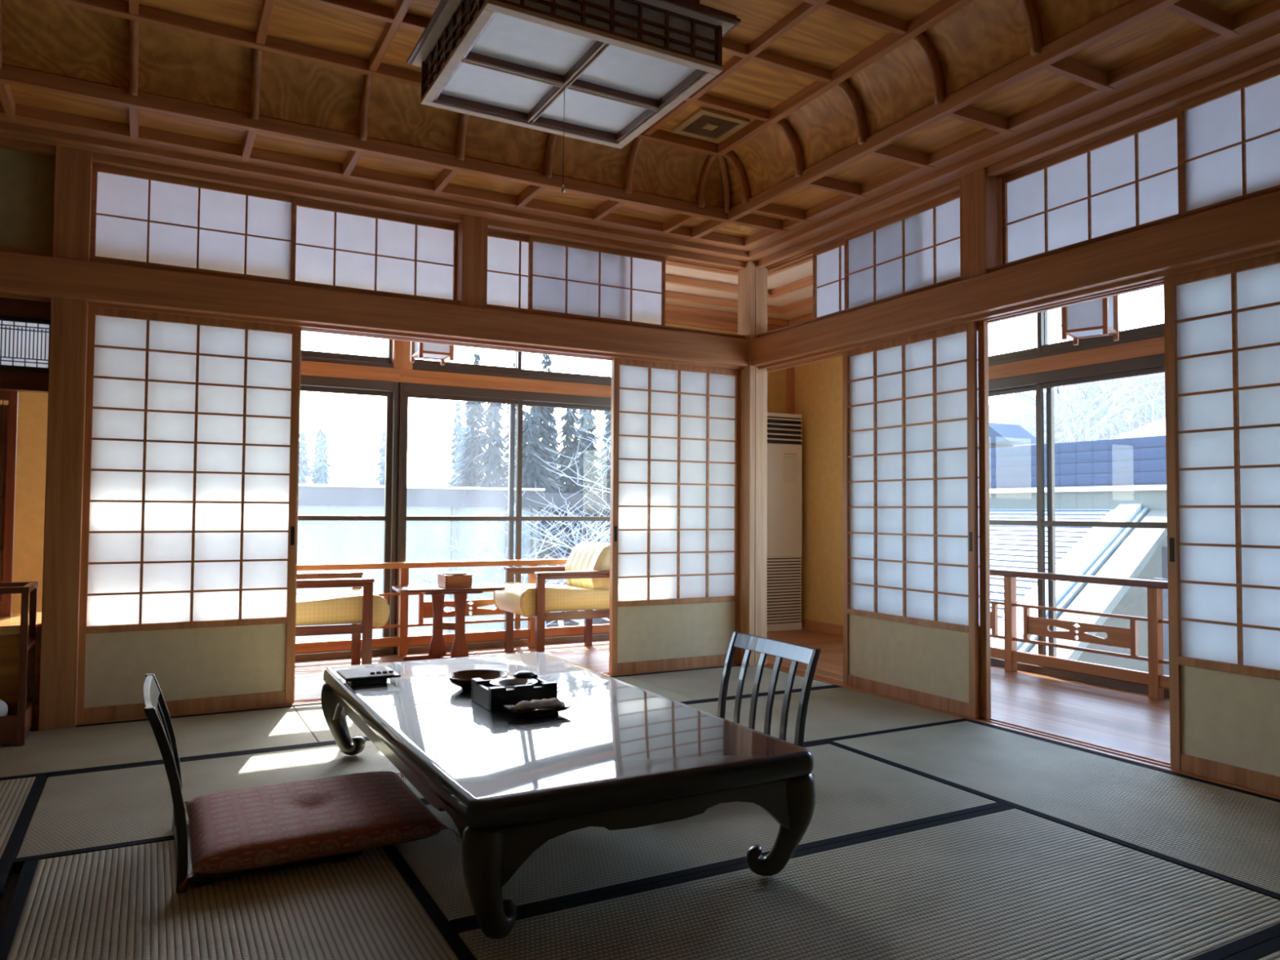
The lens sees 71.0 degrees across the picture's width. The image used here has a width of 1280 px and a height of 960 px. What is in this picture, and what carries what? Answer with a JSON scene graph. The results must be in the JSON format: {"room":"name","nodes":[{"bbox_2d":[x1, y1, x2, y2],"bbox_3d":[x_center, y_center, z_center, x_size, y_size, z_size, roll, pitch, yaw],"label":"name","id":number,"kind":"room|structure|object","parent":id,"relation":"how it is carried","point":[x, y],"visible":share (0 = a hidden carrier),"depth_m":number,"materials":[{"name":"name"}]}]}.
{"room":"traditional dwelling","nodes":[
{"label":"traditional dwelling","id":0,"kind":"room"},
{"bbox_2d":[0,870,20,928],"bbox_3d":[-0.403,1.099,1.885,5.620,0.110,5.620,1,-2,-29],"label":"floor","id":1,"kind":"structure","parent":0,"point":[4,905],"depth_m":2.26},
{"bbox_2d":[0,774,47,904],"bbox_3d":[-2.068,1.028,2.182,0.892,0.031,1.807,1,-2,-29],"label":"mat","id":2,"kind":"object","parent":1,"relation":"on","point":[19,797],"visible":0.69,"depth_m":2.77,"materials":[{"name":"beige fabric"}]},
{"bbox_2d":[0,705,319,780],"bbox_3d":[-2.288,1.075,3.552,1.817,0.031,0.805,1,-2,-29],"label":"mat","id":3,"kind":"object","parent":1,"relation":"on","point":[86,747],"visible":0.73,"depth_m":3.65,"materials":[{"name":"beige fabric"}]},
{"bbox_2d":[0,581,38,746],"bbox_3d":[-2.803,0.741,3.579,0.625,0.630,0.319,1,-2,-29],"label":"towel stand","id":4,"kind":"object","parent":3,"relation":"on","point":[15,727],"visible":1,"depth_m":3.59,"materials":[{"name":"brown wood"}]},
{"bbox_2d":[13,738,426,873],"bbox_3d":[-1.094,1.071,3.226,1.812,0.031,0.902,1,-2,-29],"label":"mat","id":5,"kind":"object","parent":1,"relation":"on","point":[95,810],"visible":0.49,"depth_m":3.02,"materials":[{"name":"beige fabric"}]},
{"bbox_2d":[0,840,476,959],"bbox_3d":[-0.822,1.024,1.827,0.902,0.031,1.812,1,-2,-29],"label":"mat","id":6,"kind":"object","parent":1,"relation":"on","point":[122,903],"visible":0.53,"depth_m":2.10,"materials":[{"name":"beige wicker"}]},
{"bbox_2d":[142,673,362,893],"bbox_3d":[-1.103,0.801,2.532,0.536,0.462,0.526,1,-2,-29],"label":"chair","id":7,"kind":"object","parent":6,"relation":"on","point":[156,709],"visible":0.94,"depth_m":2.26,"materials":[{"name":"black wood"}]},
{"bbox_2d":[177,770,461,892],"bbox_3d":[-0.960,0.979,2.622,0.707,0.080,0.646,1,-2,-29],"label":"floor cushion","id":8,"kind":"object","parent":7,"relation":"on","point":[243,828],"visible":0.98,"depth_m":2.48,"materials":[{"name":"red fabric"}]},
{"bbox_2d":[32,663,742,728],"bbox_3d":[-1.720,1.142,4.389,5.700,0.104,0.122,1,-2,-29],"label":"trim","id":9,"kind":"structure","parent":1,"relation":"on","point":[311,700],"depth_m":4.34,"materials":[{"name":"wood"}]},
{"bbox_2d":[0,612,41,725],"bbox_3d":[-3.530,0.834,3.682,1.830,0.445,0.550,1,-2,-29],"label":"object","id":10,"kind":"structure","parent":9,"relation":"on","point":[10,626],"depth_m":3.86,"materials":[{"name":"brown wood"}]},
{"bbox_2d":[0,390,18,617],"bbox_3d":[-3.397,0.094,3.938,1.075,1.055,0.030,1,-2,-29],"label":"lattice door","id":11,"kind":"structure","parent":10,"relation":"on","point":[8,413],"depth_m":4.18,"materials":[{"name":"brown wood"}]},
{"bbox_2d":[0,612,41,635],"bbox_3d":[-3.525,0.632,3.691,1.820,0.040,0.550,1,-2,-29],"label":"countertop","id":12,"kind":"structure","parent":10,"relation":"on","point":[9,625],"depth_m":3.88,"materials":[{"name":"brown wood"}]},
{"bbox_2d":[76,306,300,723],"bbox_3d":[-2.086,0.156,4.193,0.905,1.848,0.032,1,-2,-29],"label":"screen","id":13,"kind":"object","parent":9,"relation":"on","point":[188,557],"visible":0.96,"depth_m":4.18,"materials":[{"name":"paper"}]},
{"bbox_2d":[293,328,302,702],"bbox_3d":[-2.095,0.157,4.231,0.905,1.848,0.032,1,-2,-29],"label":"screen","id":14,"kind":"object","parent":9,"relation":"on","point":[300,328],"visible":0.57,"depth_m":4.43,"materials":[{"name":"wood"}]},
{"bbox_2d":[609,357,740,675],"bbox_3d":[0.233,0.216,5.453,0.905,1.848,0.032,1,-2,-29],"label":"screen","id":15,"kind":"object","parent":9,"relation":"on","point":[675,593],"visible":0.99,"depth_m":5.44,"materials":[{"name":"paper"}]},
{"bbox_2d":[293,675,698,743],"bbox_3d":[-0.689,1.117,4.421,1.817,0.031,0.805,1,-2,-29],"label":"mat","id":16,"kind":"object","parent":1,"relation":"on","point":[312,714],"visible":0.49,"depth_m":4.16,"materials":[{"name":"beige wicker"}]},
{"bbox_2d":[394,742,1006,927],"bbox_3d":[0.170,1.068,2.884,1.847,0.031,0.902,1,-2,-29],"label":"mat","id":17,"kind":"object","parent":1,"relation":"on","point":[857,795],"visible":0.42,"depth_m":2.60,"materials":[{"name":"beige wicker"}]},
{"bbox_2d":[320,651,815,938],"bbox_3d":[-0.392,0.881,2.909,0.945,0.331,1.888,1,-2,-29],"label":"table","id":18,"kind":"object","parent":17,"relation":"on","point":[623,755],"visible":0.9,"depth_m":2.29,"materials":[{"name":"black paint"}]},
{"bbox_2d":[336,666,400,685],"bbox_3d":[-0.980,0.704,3.232,0.189,0.038,0.185,1,-2,-29],"label":"desk tray","id":19,"kind":"object","parent":18,"relation":"on","point":[374,675],"visible":1,"depth_m":3.18,"materials":[{"name":"grey paint"}]},
{"bbox_2d":[447,669,507,689],"bbox_3d":[-0.566,0.700,3.124,0.206,0.044,0.206,1,-2,-29],"label":"wooden bowl","id":20,"kind":"object","parent":18,"relation":"on","point":[463,679],"visible":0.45,"depth_m":3.18,"materials":[{"name":"brown wood"}]},
{"bbox_2d":[471,670,556,711],"bbox_3d":[-0.408,0.674,2.885,0.220,0.081,0.208,1,-2,-29],"label":"box","id":21,"kind":"object","parent":18,"relation":"on","point":[492,695],"visible":0.94,"depth_m":2.82,"materials":[{"name":"black"}]},
{"bbox_2d":[511,702,570,718],"bbox_3d":[-0.305,0.696,2.708,0.180,0.025,0.090,1,-2,-29],"label":"dish","id":22,"kind":"object","parent":18,"relation":"on","point":[554,711],"visible":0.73,"depth_m":2.68,"materials":[{"name":"ceramic"}]},
{"bbox_2d":[503,697,564,711],"bbox_3d":[-0.315,0.677,2.701,0.184,0.031,0.056,1,-2,-29],"label":"towel","id":23,"kind":"object","parent":22,"relation":"on","point":[534,704],"visible":0.97,"depth_m":2.68,"materials":[{"name":"white fabric"}]},
{"bbox_2d":[716,631,821,746],"bbox_3d":[0.293,0.838,3.314,0.536,0.462,0.526,1,-2,-29],"label":"chair","id":24,"kind":"object","parent":17,"relation":"on","point":[797,653],"visible":0.57,"depth_m":3.38,"materials":[{"name":"black wood"}]},
{"bbox_2d":[626,664,836,701],"bbox_3d":[0.505,1.147,5.070,0.895,0.031,0.805,1,-2,-29],"label":"mat","id":25,"kind":"object","parent":1,"relation":"on","point":[702,684],"visible":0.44,"depth_m":5.03,"materials":[{"name":"beige wicker"}]},
{"bbox_2d":[682,685,969,744],"bbox_3d":[0.506,1.113,4.096,1.825,0.031,0.902,1,-2,-29],"label":"mat","id":26,"kind":"object","parent":1,"relation":"on","point":[837,713],"visible":0.4,"depth_m":4.22,"materials":[{"name":"beige wicker"}]},
{"bbox_2d":[453,804,1279,959],"bbox_3d":[0.604,1.042,2.087,1.847,0.031,0.907,1,-2,-29],"label":"mat","id":27,"kind":"object","parent":1,"relation":"on","point":[1003,882],"visible":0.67,"depth_m":2.15,"materials":[{"name":"beige wicker"}]},
{"bbox_2d":[764,661,1279,799],"bbox_3d":[2.063,1.127,3.272,0.122,0.104,5.700,1,-2,-29],"label":"trim","id":28,"kind":"structure","parent":1,"relation":"on","point":[1091,746],"depth_m":3.79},
{"bbox_2d":[842,321,979,718],"bbox_3d":[1.350,0.192,4.575,0.032,1.848,0.902,1,-2,-29],"label":"screen","id":29,"kind":"object","parent":28,"relation":"on","point":[910,426],"visible":1,"depth_m":4.52,"materials":[{"name":"paper"}]},
{"bbox_2d":[977,321,991,719],"bbox_3d":[1.399,0.192,4.566,0.032,1.848,0.905,1,-2,-29],"label":"screen","id":30,"kind":"object","parent":28,"relation":"on","point":[984,657],"visible":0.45,"depth_m":4.18,"materials":[{"name":"wood"}]},
{"bbox_2d":[1163,252,1279,795],"bbox_3d":[2.216,0.142,2.985,0.032,1.848,0.915,1,-2,-29],"label":"screen","id":31,"kind":"object","parent":28,"relation":"on","point":[1222,322],"visible":1,"depth_m":3.21,"materials":[{"name":"paper"}]},
{"bbox_2d":[825,720,1279,900],"bbox_3d":[1.579,1.086,3.132,0.860,0.031,1.812,1,-2,-29],"label":"mat","id":32,"kind":"object","parent":1,"relation":"on","point":[1224,833],"visible":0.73,"depth_m":3.04,"materials":[{"name":"beige wicker"}]},
{"bbox_2d":[1222,936,1279,959],"bbox_3d":[1.039,1.017,1.288,1.847,0.031,0.907,1,-2,-29],"label":"mat","id":33,"kind":"object","parent":1,"relation":"on","point":[1269,949],"visible":1,"depth_m":1.95,"materials":[{"name":"black fabric"}]},
{"bbox_2d":[0,148,55,251],"bbox_3d":[-1.701,-1.468,4.500,5.720,1.070,0.110,1,-2,-29],"label":"wall","id":34,"kind":"structure","parent":0,"point":[27,180],"depth_m":3.90,"materials":[{"name":"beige paint"}]},
{"bbox_2d":[38,145,92,730],"bbox_3d":[-2.529,-0.207,3.958,0.135,2.560,0.140,1,-2,-29],"label":"trim","id":35,"kind":"structure","parent":34,"relation":"attached to","point":[66,411],"depth_m":3.89,"materials":[{"name":"brown wood"}]},
{"bbox_2d":[0,244,745,370],"bbox_3d":[-1.701,-0.863,4.450,5.700,0.216,0.145,1,-2,-29],"label":"trim","id":36,"kind":"structure","parent":34,"relation":"attached to","point":[304,326],"depth_m":4.61,"materials":[{"name":"wood"}]},
{"bbox_2d":[89,163,297,280],"bbox_3d":[-2.084,-1.194,4.233,0.865,0.446,0.022,1,-2,-29],"label":"screen","id":37,"kind":"object","parent":36,"relation":"on","point":[136,215],"visible":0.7,"depth_m":4.22,"materials":[{"name":"paper"}]},
{"bbox_2d":[295,199,457,300],"bbox_3d":[-1.372,-1.174,4.661,0.865,0.446,0.022,1,-2,-29],"label":"screen","id":38,"kind":"object","parent":36,"relation":"on","point":[340,246],"visible":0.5,"depth_m":4.66,"materials":[{"name":"paper"}]},
{"bbox_2d":[486,230,528,308],"bbox_3d":[-0.492,-1.152,5.140,0.880,0.446,0.022,1,-2,-29],"label":"screen","id":39,"kind":"object","parent":36,"relation":"on","point":[507,253],"visible":0.24,"depth_m":5.01,"materials":[{"name":"paper"}]},
{"bbox_2d":[527,235,665,325],"bbox_3d":[-0.237,-1.146,5.237,0.880,0.446,0.022,1,-2,-29],"label":"screen","id":40,"kind":"object","parent":36,"relation":"on","point":[565,277],"visible":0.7,"depth_m":5.23,"materials":[{"name":"paper"}]},
{"bbox_2d":[0,251,749,367],"bbox_3d":[-1.711,-0.856,4.362,5.598,0.165,0.090,1,-2,-29],"label":"beam","id":41,"kind":"structure","parent":34,"relation":"attached to","point":[25,274],"depth_m":4.43,"materials":[{"name":"brown wood"}]},
{"bbox_2d":[0,101,750,274],"bbox_3d":[-1.649,-1.470,4.384,5.700,0.135,0.345,1,-2,-29],"label":"trim","id":42,"kind":"structure","parent":34,"relation":"attached to","point":[35,130],"depth_m":4.42,"materials":[{"name":"brown wood"}]},
{"bbox_2d":[456,213,488,308],"bbox_3d":[-0.917,-1.180,4.867,0.140,0.530,0.140,1,-2,-29],"label":"trim","id":43,"kind":"structure","parent":34,"relation":"attached to","point":[473,230],"depth_m":4.80,"materials":[{"name":"wood"}]},
{"bbox_2d":[737,260,767,666],"bbox_3d":[0.710,-0.125,5.671,0.135,2.560,0.135,1,-2,-29],"label":"column","id":44,"kind":"structure","parent":34,"relation":"attached to","point":[752,279],"depth_m":5.61,"materials":[{"name":"brown wood"}]},
{"bbox_2d":[0,323,786,613],"bbox_3d":[-1.771,-0.150,5.989,7.080,2.600,0.095,1,-2,-29],"label":"wall","id":45,"kind":"structure","parent":0,"point":[33,407],"depth_m":5.04,"materials":[{"name":"paint"}]},
{"bbox_2d":[294,339,399,662],"bbox_3d":[-2.388,0.005,5.538,1.752,2.250,0.100,1,-2,-29],"label":"window","id":46,"kind":"structure","parent":45,"relation":"in","point":[321,371],"depth_m":5.87,"materials":[{"name":"wood"}]},
{"bbox_2d":[393,382,399,654],"bbox_3d":[-1.629,0.250,5.963,0.020,1.800,0.065,1,-2,-29],"label":"trim","id":47,"kind":"structure","parent":45,"relation":"attached to","point":[398,384],"depth_m":5.94,"materials":[{"name":"wood"}]},
{"bbox_2d":[386,339,413,369],"bbox_3d":[-1.615,-1.017,6.042,0.125,0.562,0.200,1,-2,-29],"label":"trim","id":48,"kind":"structure","parent":45,"relation":"attached to","point":[401,349],"depth_m":5.95,"materials":[{"name":"wood"}]},
{"bbox_2d":[295,351,611,657],"bbox_3d":[-1.563,0.024,5.929,3.647,2.250,0.200,1,-2,-29],"label":"window","id":49,"kind":"structure","parent":45,"relation":"in","point":[428,379],"depth_m":6.18,"materials":[{"name":"brown wood"}]},
{"bbox_2d":[0,0,1263,240],"bbox_3d":[-0.388,-1.701,1.971,5.200,0.328,5.200,1,-2,-29],"label":"ceiling","id":50,"kind":"structure","parent":0,"point":[837,96],"depth_m":3.72,"materials":[{"name":"brown wood"}]},
{"bbox_2d":[406,0,741,193],"bbox_3d":[-0.274,-1.403,3.288,0.953,0.712,0.870,1,-2,-29],"label":"ceiling lamp","id":51,"kind":"object","parent":50,"relation":"hanging from","point":[602,72],"visible":1,"depth_m":3.17,"materials":[{"name":"brown wood"}]},
{"bbox_2d":[671,106,750,142],"bbox_3d":[0.346,-1.746,4.422,0.280,0.017,0.280,1,-2,-29],"label":"ceiling vent","id":52,"kind":"object","parent":50,"relation":"in","point":[707,124],"visible":1,"depth_m":4.41,"materials":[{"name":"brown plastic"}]},
{"bbox_2d":[294,628,1170,761],"bbox_3d":[-0.135,1.129,2.815,6.980,0.160,7.000,1,-2,-29],"label":"floor","id":53,"kind":"structure","parent":0,"point":[1134,722],"depth_m":4.68,"materials":[{"name":"brown wood"}]},
{"bbox_2d":[295,571,389,665],"bbox_3d":[-1.875,0.752,5.169,0.774,0.738,0.614,1,-2,-24],"label":"armchair","id":54,"kind":"object","parent":53,"relation":"on","point":[363,608],"visible":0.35,"depth_m":5.00,"materials":[{"name":"fabric"}]},
{"bbox_2d":[295,588,388,626],"bbox_3d":[-1.835,0.745,5.187,0.682,0.183,0.504,1,-2,-24],"label":"seat cushion","id":55,"kind":"object","parent":54,"relation":"on","point":[340,606],"depth_m":5.00,"materials":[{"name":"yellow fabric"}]},
{"bbox_2d":[391,582,505,660],"bbox_3d":[-1.228,0.913,5.736,0.670,0.465,0.380,1,-2,-23],"label":"side table","id":56,"kind":"object","parent":53,"relation":"on","point":[437,649],"visible":0.91,"depth_m":5.70,"materials":[{"name":"brown wood"}]},
{"bbox_2d":[437,571,472,587],"bbox_3d":[-1.180,0.633,5.713,0.174,0.090,0.173,1,-2,-29],"label":"wooden box","id":57,"kind":"object","parent":56,"relation":"on","point":[448,579],"visible":1,"depth_m":5.65,"materials":[{"name":"brown wood"}]},
{"bbox_2d":[493,541,609,652],"bbox_3d":[-0.525,0.789,5.974,0.774,0.738,0.614,1,-2,-29],"label":"armchair","id":58,"kind":"object","parent":53,"relation":"on","point":[586,571],"visible":0.83,"depth_m":5.80,"materials":[{"name":"fabric"}]},
{"bbox_2d":[494,582,609,617],"bbox_3d":[-0.564,0.781,5.953,0.682,0.183,0.504,1,-2,-29],"label":"seat cushion","id":59,"kind":"object","parent":58,"relation":"on","point":[517,597],"depth_m":5.76,"materials":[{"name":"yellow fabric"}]},
{"bbox_2d":[766,412,802,631],"bbox_3d":[1.026,0.337,7.287,0.575,1.755,0.222,1,-2,-29],"label":"air conditioner","id":60,"kind":"object","parent":53,"relation":"on","point":[784,589],"visible":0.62,"depth_m":7.25,"materials":[{"name":"beige plastic"}]},
{"bbox_2d":[767,416,802,444],"bbox_3d":[1.078,-0.405,7.228,0.565,0.215,0.026,1,-2,-29],"label":"outlet","id":61,"kind":"object","parent":60,"relation":"attached to","point":[781,430],"depth_m":7.28,"materials":[{"name":"grey"}]},
{"bbox_2d":[665,256,813,332],"bbox_3d":[-0.105,-1.444,2.925,7.020,0.130,7.020,1,-2,-29],"label":"ceiling","id":62,"kind":"structure","parent":0,"point":[696,297],"depth_m":6.65,"materials":[{"name":"brown wood"}]},
{"bbox_2d":[410,341,453,365],"bbox_3d":[-1.250,-1.050,5.410,0.226,0.675,0.226,1,-2,-29],"label":"hanging lantern","id":63,"kind":"object","parent":62,"relation":"hanging from","point":[418,349],"visible":0.37,"depth_m":5.35,"materials":[{"name":"paper"}]},
{"bbox_2d":[1061,295,1119,345],"bbox_3d":[2.220,-1.045,4.429,0.226,0.710,0.226,-1,-3,41],"label":"hanging lantern","id":64,"kind":"object","parent":62,"relation":"hanging from","point":[1098,317],"visible":0.43,"depth_m":4.38,"materials":[{"name":"paper"}]},
{"bbox_2d":[794,355,843,625],"bbox_3d":[2.989,-0.170,4.549,0.095,2.600,6.985,1,-2,-29],"label":"wall","id":65,"kind":"structure","parent":0,"point":[818,385],"depth_m":7.24,"materials":[{"name":"paint"}]},
{"bbox_2d":[786,366,794,413],"bbox_3d":[1.268,-0.034,7.557,0.050,2.520,0.050,1,-2,-29],"label":"trim","id":66,"kind":"structure","parent":65,"relation":"attached to","point":[789,371],"depth_m":7.56,"materials":[{"name":"wood"}]},
{"bbox_2d":[800,618,843,635],"bbox_3d":[1.632,1.167,6.863,0.021,0.075,1.550,1,-2,-29],"label":"baseboard","id":67,"kind":"structure","parent":65,"relation":"attached to","point":[824,627],"depth_m":7.16,"materials":[{"name":"wood"}]},
{"bbox_2d":[988,311,1169,700],"bbox_3d":[2.730,0.009,4.707,0.200,2.250,3.632,1,-2,-29],"label":"window","id":68,"kind":"structure","parent":65,"relation":"in","point":[1140,351],"depth_m":5.18,"materials":[{"name":"brown wood"}]},
{"bbox_3d":[-3.235,-0.501,1.180,0.100,3.260,7.200,1,-2,-29],"label":"wall","id":69,"kind":"structure","parent":0,"visible":0},
{"bbox_2d":[0,369,48,393],"bbox_3d":[-3.414,-0.448,3.535,1.835,0.080,0.070,1,-2,-29],"label":"trim","id":70,"kind":"structure","parent":69,"relation":"attached to","point":[10,380],"depth_m":3.90,"materials":[{"name":"brown wood"}]},
{"bbox_2d":[0,315,50,373],"bbox_3d":[-3.366,-0.607,3.555,1.737,0.260,0.030,1,-2,-29],"label":"transom","id":71,"kind":"object","parent":70,"relation":"on","point":[24,342],"visible":0.84,"depth_m":3.92,"materials":[{"name":"grey"}]},
{"bbox_2d":[0,297,50,319],"bbox_3d":[-3.412,-0.768,3.546,1.835,0.080,0.070,1,-2,-29],"label":"trim","id":72,"kind":"structure","parent":69,"relation":"attached to","point":[8,307],"depth_m":3.91,"materials":[{"name":"brown wood"}]},
{"bbox_3d":[2.083,-0.469,3.345,0.110,3.100,5.720,1,-2,-29],"label":"wall","id":73,"kind":"structure","parent":0,"visible":0},
{"bbox_2d":[960,167,1002,280],"bbox_3d":[1.597,-1.188,4.178,0.140,0.530,0.147,1,-2,-29],"label":"trim","id":74,"kind":"structure","parent":73,"relation":"attached to","point":[980,193],"depth_m":4.12,"materials":[{"name":"wood"}]},
{"bbox_2d":[744,0,1279,273],"bbox_3d":[1.982,-1.484,3.311,0.345,0.135,5.700,1,-2,-29],"label":"trim","id":75,"kind":"structure","parent":73,"relation":"attached to","point":[1152,85],"depth_m":3.68,"materials":[{"name":"brown wood"}]},
{"bbox_2d":[751,184,1279,372],"bbox_3d":[2.066,-0.877,3.338,0.145,0.216,5.700,1,-2,-29],"label":"trim","id":76,"kind":"structure","parent":73,"relation":"attached to","point":[1154,280],"depth_m":3.81,"materials":[{"name":"wood"}]},
{"bbox_2d":[813,239,844,318],"bbox_3d":[1.240,-1.148,4.912,0.022,0.446,0.880,1,-2,-29],"label":"screen","id":77,"kind":"object","parent":76,"relation":"on","point":[828,260],"visible":0.34,"depth_m":5.19,"materials":[{"name":"paper"}]},
{"bbox_2d":[844,190,959,309],"bbox_3d":[1.359,-1.158,4.619,0.022,0.446,0.880,1,-2,-29],"label":"screen","id":78,"kind":"object","parent":76,"relation":"on","point":[919,246],"visible":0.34,"depth_m":4.62,"materials":[{"name":"paper"}]},
{"bbox_2d":[1001,109,1178,264],"bbox_3d":[1.876,-1.186,3.742,0.022,0.446,0.865,1,-2,-29],"label":"screen","id":79,"kind":"object","parent":76,"relation":"on","point":[1127,178],"visible":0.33,"depth_m":3.73,"materials":[{"name":"paper"}]},
{"bbox_2d":[1177,64,1279,213],"bbox_3d":[2.241,-1.210,2.997,0.022,0.446,0.875,1,-2,-29],"label":"screen","id":80,"kind":"object","parent":76,"relation":"on","point":[1228,135],"visible":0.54,"depth_m":3.23,"materials":[{"name":"paper"}]},
{"label":"outside","id":81,"kind":"structure","parent":0,"visible":0},
{"bbox_3d":[-13.646,5.294,31.890,120.000,0.200,120.000,1,-2,-29],"label":"ground","id":82,"kind":"structure","parent":81,"visible":0},
{"bbox_2d":[298,431,315,484],"bbox_3d":[-12.248,1.920,32.301,3.117,7.341,3.155,-1,-3,41],"label":"conifer tree","id":83,"kind":"object","parent":82,"relation":"on","point":[304,473],"visible":0.16,"depth_m":32.21,"materials":[{"name":"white plant"}]},
{"bbox_2d":[309,431,335,484],"bbox_3d":[-12.857,1.806,36.453,2.909,7.615,3.009,-1,-2,31],"label":"conifer tree","id":84,"kind":"object","parent":82,"relation":"on","point":[322,465],"visible":0.21,"depth_m":36.35,"materials":[{"name":"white plant"}]},
{"bbox_2d":[295,484,610,642],"bbox_3d":[-12.595,2.234,13.139,33.800,4.600,2.100,1,-2,-29],"label":"building","id":85,"kind":"structure","parent":82,"relation":"on","point":[318,542],"depth_m":16.93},
{"bbox_2d":[443,401,463,486],"bbox_3d":[-8.895,0.884,43.643,2.934,9.511,3.263,2,-3,-41],"label":"conifer tree","id":86,"kind":"object","parent":82,"relation":"on","point":[458,424],"visible":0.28,"depth_m":43.66,"materials":[{"name":"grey plant"}]},
{"bbox_2d":[444,351,488,487],"bbox_3d":[-5.409,0.507,28.543,2.866,9.240,2.844,0,-2,10],"label":"conifer tree","id":87,"kind":"object","parent":82,"relation":"on","point":[472,445],"visible":0.27,"depth_m":28.49,"materials":[{"name":"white plant"}]},
{"bbox_2d":[362,408,610,629],"bbox_3d":[-1.077,1.554,17.014,8.066,6.417,6.005,2,-3,-38],"label":"bare tree","id":88,"kind":"object","parent":82,"relation":"on","point":[604,537],"visible":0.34,"depth_m":16.80,"materials":[{"name":"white plant"}]},
{"bbox_2d":[470,364,516,488],"bbox_3d":[-3.998,0.920,24.709,3.189,8.287,3.134,1,-2,-29],"label":"conifer tree","id":89,"kind":"object","parent":82,"relation":"on","point":[491,458],"visible":0.3,"depth_m":24.60,"materials":[{"name":"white plant"}]},
{"bbox_2d":[500,362,525,488],"bbox_3d":[-3.738,0.808,27.224,2.984,8.830,2.868,1,-2,-29],"label":"conifer tree","id":90,"kind":"object","parent":82,"relation":"on","point":[506,436],"visible":0.05,"depth_m":27.09,"materials":[{"name":"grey plant"}]},
{"bbox_2d":[444,465,610,627],"bbox_3d":[-0.637,2.257,14.156,4.254,4.787,7.448,2,-2,-31],"label":"bare tree","id":91,"kind":"object","parent":82,"relation":"on","point":[561,623],"visible":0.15,"depth_m":14.08,"materials":[{"name":"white plant"}]},
{"bbox_2d":[502,405,573,627],"bbox_3d":[-2.492,1.503,20.866,3.150,6.891,3.026,1,-2,-29],"label":"conifer tree","id":92,"kind":"object","parent":82,"relation":"on","point":[529,450],"visible":0.26,"depth_m":20.86,"materials":[{"name":"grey plant"}]},
{"bbox_2d":[514,406,576,627],"bbox_3d":[-2.781,1.213,23.216,3.157,7.946,3.286,-1,-3,39],"label":"conifer tree","id":93,"kind":"object","parent":82,"relation":"on","point":[543,435],"visible":0.12,"depth_m":23.09,"materials":[{"name":"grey plant"}]},
{"bbox_2d":[536,354,564,545],"bbox_3d":[-3.151,0.478,29.817,3.190,9.605,3.173,1,-2,-29],"label":"conifer tree","id":94,"kind":"object","parent":82,"relation":"on","point":[549,412],"visible":0.12,"depth_m":29.74,"materials":[{"name":"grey plant"}]},
{"bbox_2d":[546,408,598,626],"bbox_3d":[-1.987,1.135,25.873,3.121,8.009,3.184,1,-2,-29],"label":"conifer tree","id":95,"kind":"object","parent":82,"relation":"on","point":[570,448],"visible":0.34,"depth_m":25.66,"materials":[{"name":"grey plant"}]},
{"bbox_2d":[563,408,606,624],"bbox_3d":[-1.619,0.899,28.254,2.946,8.534,3.265,1,-2,-29],"label":"conifer tree","id":96,"kind":"object","parent":82,"relation":"on","point":[588,418],"visible":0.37,"depth_m":28.17,"materials":[{"name":"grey plant"}]},
{"bbox_2d":[572,412,610,625],"bbox_3d":[-0.529,1.262,22.083,3.290,7.336,2.930,1,-2,-29],"label":"conifer tree","id":97,"kind":"object","parent":82,"relation":"on","point":[595,620],"visible":0.04,"depth_m":21.98,"materials":[{"name":"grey plant"}]},
{"bbox_2d":[988,422,1035,448],"bbox_3d":[6.991,1.792,18.178,1.000,6.100,2.000,1,-2,-29],"label":"roof","id":98,"kind":"structure","parent":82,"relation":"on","point":[1001,435],"depth_m":17.59,"materials":[{"name":"blue"}]},
{"bbox_2d":[989,435,1168,675],"bbox_3d":[4.369,1.968,11.790,6.300,5.260,15.300,1,-2,-29],"label":"neighbouring building","id":99,"kind":"structure","parent":82,"relation":"on","point":[1120,479],"depth_m":12.66,"materials":[{"name":"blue wood"}]},
{"bbox_2d":[1002,312,1164,445],"bbox_3d":[9.326,0.305,20.963,4.809,8.332,6.435,1,-2,-11],"label":"bare tree","id":100,"kind":"object","parent":82,"relation":"on","point":[1062,416],"visible":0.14,"depth_m":19.89,"materials":[{"name":"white plant"}]},
{"bbox_2d":[1015,373,1164,444],"bbox_3d":[14.550,0.433,27.286,7.133,8.580,7.191,1,-2,-17],"label":"bare tree","id":101,"kind":"object","parent":82,"relation":"on","point":[1113,434],"visible":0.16,"depth_m":25.88,"materials":[{"name":"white plant"}]},
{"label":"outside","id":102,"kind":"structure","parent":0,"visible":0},
{"bbox_2d":[988,372,1165,446],"bbox_3d":[26.804,-2.778,41.639,36.000,13.857,66.000,1,-2,-29],"label":"hill","id":103,"kind":"structure","parent":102,"point":[1006,411],"depth_m":52.92,"materials":[{"name":"snow"}]},
{"bbox_2d":[992,319,1165,434],"bbox_3d":[15.201,0.062,26.039,9.166,9.237,6.885,1,-2,-14],"label":"bare tree","id":104,"kind":"object","parent":103,"relation":"on","point":[1159,410],"visible":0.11,"depth_m":25.74,"materials":[{"name":"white plant"}]},
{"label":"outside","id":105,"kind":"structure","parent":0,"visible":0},
{"bbox_2d":[1111,417,1165,439],"bbox_3d":[11.902,-1.207,10.753,5.600,1.170,10.100,1,-2,-29],"label":"gable roof","id":106,"kind":"structure","parent":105,"point":[1157,428],"depth_m":13.09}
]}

